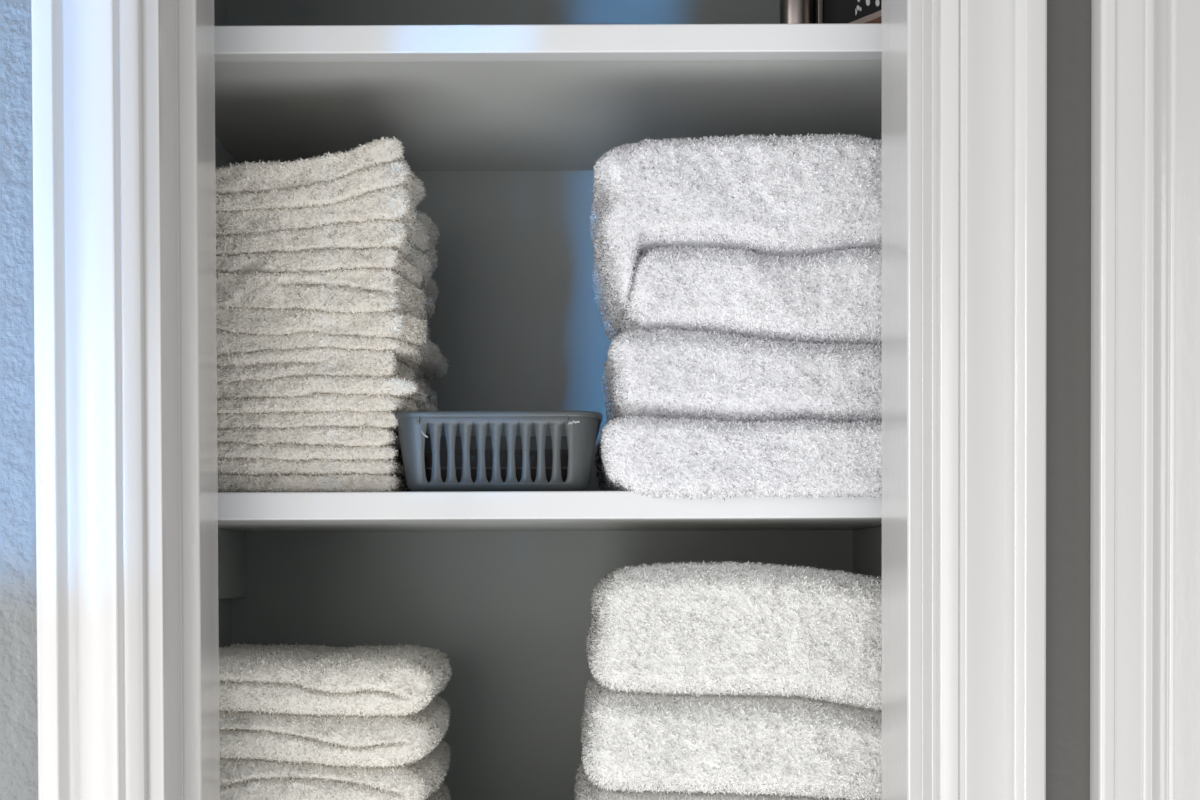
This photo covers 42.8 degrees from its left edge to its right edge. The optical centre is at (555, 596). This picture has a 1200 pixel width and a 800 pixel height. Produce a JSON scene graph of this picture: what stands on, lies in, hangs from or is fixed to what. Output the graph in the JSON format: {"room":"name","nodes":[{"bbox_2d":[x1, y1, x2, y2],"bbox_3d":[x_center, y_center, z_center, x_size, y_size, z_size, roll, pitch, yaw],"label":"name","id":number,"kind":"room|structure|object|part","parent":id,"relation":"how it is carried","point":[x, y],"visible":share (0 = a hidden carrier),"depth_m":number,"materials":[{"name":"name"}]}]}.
{"room":"bathroom","nodes":[
{"label":"bathroom","id":0,"kind":"room"},
{"bbox_2d":[214,0,231,648],"bbox_3d":[-0.334,0.213,1.171,0.100,2.440,0.355,0,1,0],"label":"wall","id":1,"kind":"structure","parent":0,"point":[220,6],"depth_m":1.31,"materials":[{"name":"grey paint"}]},
{"bbox_2d":[228,0,852,799],"bbox_3d":[-0.004,0.208,1.388,0.760,2.440,0.080,0,1,0],"label":"wall","id":2,"kind":"structure","parent":0,"point":[517,323],"depth_m":1.34,"materials":[{"name":"grey paint"}]},
{"bbox_2d":[214,23,881,170],"bbox_3d":[-0.006,-0.352,1.187,0.560,0.076,0.305,0,1,0],"label":"closet shelf","id":3,"kind":"object","parent":2,"relation":"attached to","point":[456,97],"visible":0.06,"depth_m":1.11,"materials":[{"name":"grey paint"}]},
{"bbox_2d":[779,0,814,23],"bbox_3d":[0.178,-0.453,1.129,0.027,0.126,0.027,0,1,0],"label":"metal canister","id":4,"kind":"object","parent":3,"relation":"on","point":[790,11],"visible":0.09,"depth_m":1.12,"materials":[{"name":"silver metal"}]},
{"bbox_2d":[815,0,881,23],"bbox_3d":[0.225,-0.455,1.161,0.070,0.130,0.102,0,1,0],"label":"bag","id":5,"kind":"object","parent":3,"relation":"on","point":[826,11],"visible":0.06,"depth_m":1.12,"materials":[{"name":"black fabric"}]},
{"bbox_3d":[0.226,-0.425,1.117,0.062,0.024,0.004,0,1,-2],"label":"edge trim","id":6,"kind":"part","parent":5,"relation":"part of","materials":[{"name":"brown leather"}]},
{"bbox_3d":[0.226,-0.413,1.117,0.062,0.039,0.004,0,1,-2],"label":"panel","id":7,"kind":"part","parent":5,"relation":"part of","materials":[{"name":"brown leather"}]},
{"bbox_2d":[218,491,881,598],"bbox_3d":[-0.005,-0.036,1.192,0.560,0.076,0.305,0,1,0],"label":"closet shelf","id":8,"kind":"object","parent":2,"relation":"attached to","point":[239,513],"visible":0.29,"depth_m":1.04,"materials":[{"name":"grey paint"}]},
{"bbox_2d":[218,472,411,491],"bbox_3d":[-0.195,-0.080,1.167,0.179,0.018,0.237,0,1,0],"label":"washcloth","id":9,"kind":"object","parent":8,"relation":"on","point":[352,482],"visible":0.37,"depth_m":1.05,"materials":[{"name":"beige fabric"}]},
{"bbox_2d":[217,457,405,479],"bbox_3d":[-0.195,-0.092,1.168,0.178,0.018,0.236,0,1,0],"label":"washcloth","id":10,"kind":"object","parent":9,"relation":"on","point":[255,467],"visible":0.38,"depth_m":1.05,"materials":[{"name":"beige fabric"}]},
{"bbox_2d":[217,441,402,464],"bbox_3d":[-0.196,-0.102,1.174,0.176,0.018,0.251,0,1,0],"label":"washcloth","id":11,"kind":"object","parent":10,"relation":"on","point":[289,452],"visible":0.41,"depth_m":1.05,"materials":[{"name":"beige fabric"}]},
{"bbox_2d":[217,425,401,454],"bbox_3d":[-0.196,-0.112,1.167,0.176,0.019,0.234,0,1,0],"label":"washcloth","id":12,"kind":"object","parent":11,"relation":"on","point":[363,436],"visible":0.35,"depth_m":1.05,"materials":[{"name":"beige fabric"}]},
{"bbox_2d":[217,410,398,433],"bbox_3d":[-0.196,-0.124,1.169,0.178,0.018,0.237,0,1,0],"label":"washcloth","id":13,"kind":"object","parent":12,"relation":"on","point":[342,419],"visible":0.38,"depth_m":1.05,"materials":[{"name":"beige fabric"}]},
{"bbox_2d":[217,392,441,435],"bbox_3d":[-0.189,-0.135,1.164,0.190,0.020,0.240,0,1,0],"label":"washcloth","id":14,"kind":"object","parent":13,"relation":"on","point":[318,402],"visible":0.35,"depth_m":1.05,"materials":[{"name":"beige fabric"}]},
{"bbox_2d":[217,373,438,410],"bbox_3d":[-0.188,-0.146,1.167,0.192,0.022,0.244,0,1,0],"label":"washcloth","id":15,"kind":"object","parent":14,"relation":"on","point":[291,386],"visible":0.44,"depth_m":1.05,"materials":[{"name":"beige fabric"}]},
{"bbox_2d":[217,345,438,407],"bbox_3d":[-0.191,-0.161,1.165,0.187,0.031,0.238,0,1,0],"label":"washcloth","id":16,"kind":"object","parent":15,"relation":"on","point":[267,364],"visible":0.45,"depth_m":1.05,"materials":[{"name":"beige fabric"}]},
{"bbox_2d":[217,329,430,386],"bbox_3d":[-0.190,-0.177,1.165,0.188,0.025,0.238,0,1,0],"label":"washcloth","id":17,"kind":"object","parent":16,"relation":"on","point":[227,343],"visible":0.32,"depth_m":1.05,"materials":[{"name":"beige fabric"}]},
{"bbox_2d":[216,306,449,378],"bbox_3d":[-0.186,-0.190,1.162,0.197,0.028,0.236,0,1,0],"label":"washcloth","id":18,"kind":"object","parent":17,"relation":"on","point":[406,328],"visible":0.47,"depth_m":1.05,"materials":[{"name":"beige fabric"}]},
{"bbox_2d":[216,267,430,341],"bbox_3d":[-0.189,-0.212,1.166,0.189,0.036,0.248,0,1,0],"label":"washcloth","id":19,"kind":"object","parent":18,"relation":"on","point":[355,290],"visible":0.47,"depth_m":1.05,"materials":[{"name":"beige fabric"}]},
{"bbox_2d":[216,247,435,320],"bbox_3d":[-0.190,-0.233,1.162,0.187,0.023,0.237,0,1,0],"label":"washcloth","id":20,"kind":"object","parent":19,"relation":"on","point":[321,260],"visible":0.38,"depth_m":1.05,"materials":[{"name":"beige fabric"}]},
{"bbox_2d":[216,219,439,301],"bbox_3d":[-0.189,-0.248,1.165,0.190,0.031,0.243,0,1,0],"label":"washcloth","id":21,"kind":"object","parent":20,"relation":"on","point":[379,233],"visible":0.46,"depth_m":1.05,"materials":[{"name":"beige fabric"}]},
{"bbox_2d":[216,185,438,273],"bbox_3d":[-0.190,-0.266,1.166,0.191,0.040,0.245,0,1,0],"label":"washcloth","id":22,"kind":"object","parent":21,"relation":"on","point":[395,203],"visible":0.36,"depth_m":1.05,"materials":[{"name":"beige fabric"}]},
{"bbox_2d":[216,160,440,246],"bbox_3d":[-0.189,-0.283,1.167,0.190,0.040,0.251,0,1,0],"label":"washcloth","id":23,"kind":"object","parent":22,"relation":"on","point":[357,183],"visible":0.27,"depth_m":1.05,"materials":[{"name":"beige fabric"}]},
{"bbox_2d":[215,136,427,216],"bbox_3d":[-0.191,-0.296,1.167,0.188,0.045,0.250,0,1,0],"label":"washcloth","id":24,"kind":"object","parent":23,"relation":"on","point":[250,177],"visible":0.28,"depth_m":1.05,"materials":[{"name":"beige fabric"}]},
{"bbox_2d":[395,411,602,491],"bbox_3d":[-0.041,-0.102,1.143,0.146,0.054,0.197,0,1,0],"label":"storage bin","id":25,"kind":"object","parent":8,"relation":"on","point":[582,427],"visible":0.86,"depth_m":1.05,"materials":[{"name":"grey plastic"}]},
{"bbox_2d":[424,449,567,482],"bbox_3d":[-0.041,-0.091,1.143,0.116,0.029,0.152,0,1,0],"label":"basket slots","id":26,"kind":"object","parent":25,"relation":"in","point":[443,452],"visible":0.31,"depth_m":1.07,"materials":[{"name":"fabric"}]},
{"bbox_2d":[594,415,881,499],"bbox_3d":[0.140,-0.096,1.136,0.220,0.060,0.242,0,1,0],"label":"bath towel","id":27,"kind":"object","parent":8,"relation":"on","point":[679,458],"visible":0.74,"depth_m":1.02,"materials":[{"name":"white fabric"}]},
{"bbox_2d":[601,326,881,423],"bbox_3d":[0.143,-0.152,1.143,0.218,0.071,0.243,0,1,0],"label":"bath towel","id":28,"kind":"object","parent":27,"relation":"on","point":[673,374],"visible":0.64,"depth_m":1.03,"materials":[{"name":"white fabric"}]},
{"bbox_2d":[614,245,881,344],"bbox_3d":[0.148,-0.207,1.142,0.208,0.073,0.243,0,1,0],"label":"bath towel","id":29,"kind":"object","parent":28,"relation":"on","point":[836,296],"visible":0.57,"depth_m":1.03,"materials":[{"name":"white fabric"}]},
{"bbox_2d":[590,132,881,343],"bbox_3d":[0.139,-0.260,1.141,0.227,0.121,0.243,0,1,0],"label":"bath towel","id":30,"kind":"object","parent":29,"relation":"on","point":[783,195],"visible":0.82,"depth_m":1.02,"materials":[{"name":"white fabric"}]},
{"bbox_3d":[-0.004,0.223,1.196,0.560,0.076,0.305,0,1,0],"label":"closet shelf","id":31,"kind":"object","parent":2,"relation":"attached to","visible":0},
{"bbox_2d":[425,781,451,799],"bbox_3d":[-0.183,0.166,1.164,0.200,0.047,0.244,0,1,0],"label":"hand towel","id":32,"kind":"object","parent":31,"relation":"on","point":[443,793],"visible":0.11,"depth_m":1.22,"materials":[{"name":"white fabric"}]},
{"bbox_2d":[220,740,451,799],"bbox_3d":[-0.181,0.129,1.163,0.200,0.047,0.242,0,1,0],"label":"hand towel","id":33,"kind":"object","parent":32,"relation":"on","point":[240,779],"visible":0.48,"depth_m":1.05,"materials":[{"name":"white fabric"}]},
{"bbox_2d":[219,696,450,769],"bbox_3d":[-0.181,0.096,1.163,0.201,0.046,0.241,0,1,0],"label":"hand towel","id":34,"kind":"object","parent":33,"relation":"on","point":[378,741],"visible":0.66,"depth_m":1.05,"materials":[{"name":"white fabric"}]},
{"bbox_2d":[219,643,452,717],"bbox_3d":[-0.181,0.061,1.162,0.198,0.046,0.242,0,1,0],"label":"hand towel","id":35,"kind":"object","parent":34,"relation":"on","point":[397,680],"visible":0.75,"depth_m":1.05,"materials":[{"name":"white fabric"}]},
{"bbox_2d":[574,762,856,799],"bbox_3d":[0.134,0.158,1.161,0.240,0.059,0.256,0,1,0],"label":"bath towel","id":36,"kind":"object","parent":31,"relation":"on","point":[584,789],"visible":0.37,"depth_m":1.06,"materials":[{"name":"white fabric"}]},
{"bbox_2d":[580,677,881,799],"bbox_3d":[0.135,0.102,1.155,0.237,0.083,0.257,0,1,0],"label":"bath towel","id":37,"kind":"object","parent":36,"relation":"on","point":[632,742],"visible":0.77,"depth_m":1.03,"materials":[{"name":"white fabric"}]},
{"bbox_2d":[586,560,881,712],"bbox_3d":[0.138,0.028,1.154,0.230,0.110,0.258,0,1,0],"label":"bath towel","id":38,"kind":"object","parent":37,"relation":"on","point":[731,628],"visible":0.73,"depth_m":1.03,"materials":[{"name":"white fabric"}]},
{"bbox_2d":[0,0,1090,799],"bbox_3d":[-0.613,0.217,0.944,1.972,2.440,0.099,0,1,0],"label":"wall","id":39,"kind":"structure","parent":0,"point":[1068,322],"depth_m":0.89,"materials":[{"name":"grey paint"}]},
{"bbox_2d":[31,0,147,799],"bbox_3d":[-0.267,0.417,0.889,0.060,2.039,0.017,0,1,0],"label":"trim","id":40,"kind":"structure","parent":39,"relation":"attached to","point":[88,226],"depth_m":0.88,"materials":[{"name":"white paint"}]},
{"bbox_2d":[142,0,219,799],"bbox_3d":[-0.231,0.421,0.947,0.030,2.030,0.099,0,1,0],"label":"trim","id":41,"kind":"structure","parent":39,"relation":"attached to","point":[178,39],"depth_m":0.93,"materials":[{"name":"white paint"}]},
{"bbox_2d":[882,0,936,799],"bbox_3d":[0.225,0.419,0.947,0.027,2.030,0.099,0,1,0],"label":"trim","id":42,"kind":"structure","parent":39,"relation":"attached to","point":[909,27],"depth_m":0.92,"materials":[{"name":"white paint"}]},
{"bbox_2d":[937,0,1046,799],"bbox_3d":[0.253,0.416,0.889,0.060,2.039,0.017,0,1,0],"label":"trim","id":43,"kind":"structure","parent":39,"relation":"attached to","point":[992,54],"depth_m":0.88,"materials":[{"name":"white paint"}]},
{"bbox_2d":[1090,0,1199,799],"bbox_3d":[0.347,0.415,0.889,0.069,2.039,0.017,0,1,0],"label":"trim","id":44,"kind":"structure","parent":39,"relation":"attached to","point":[1145,470],"depth_m":0.88,"materials":[{"name":"white paint"}]}
]}

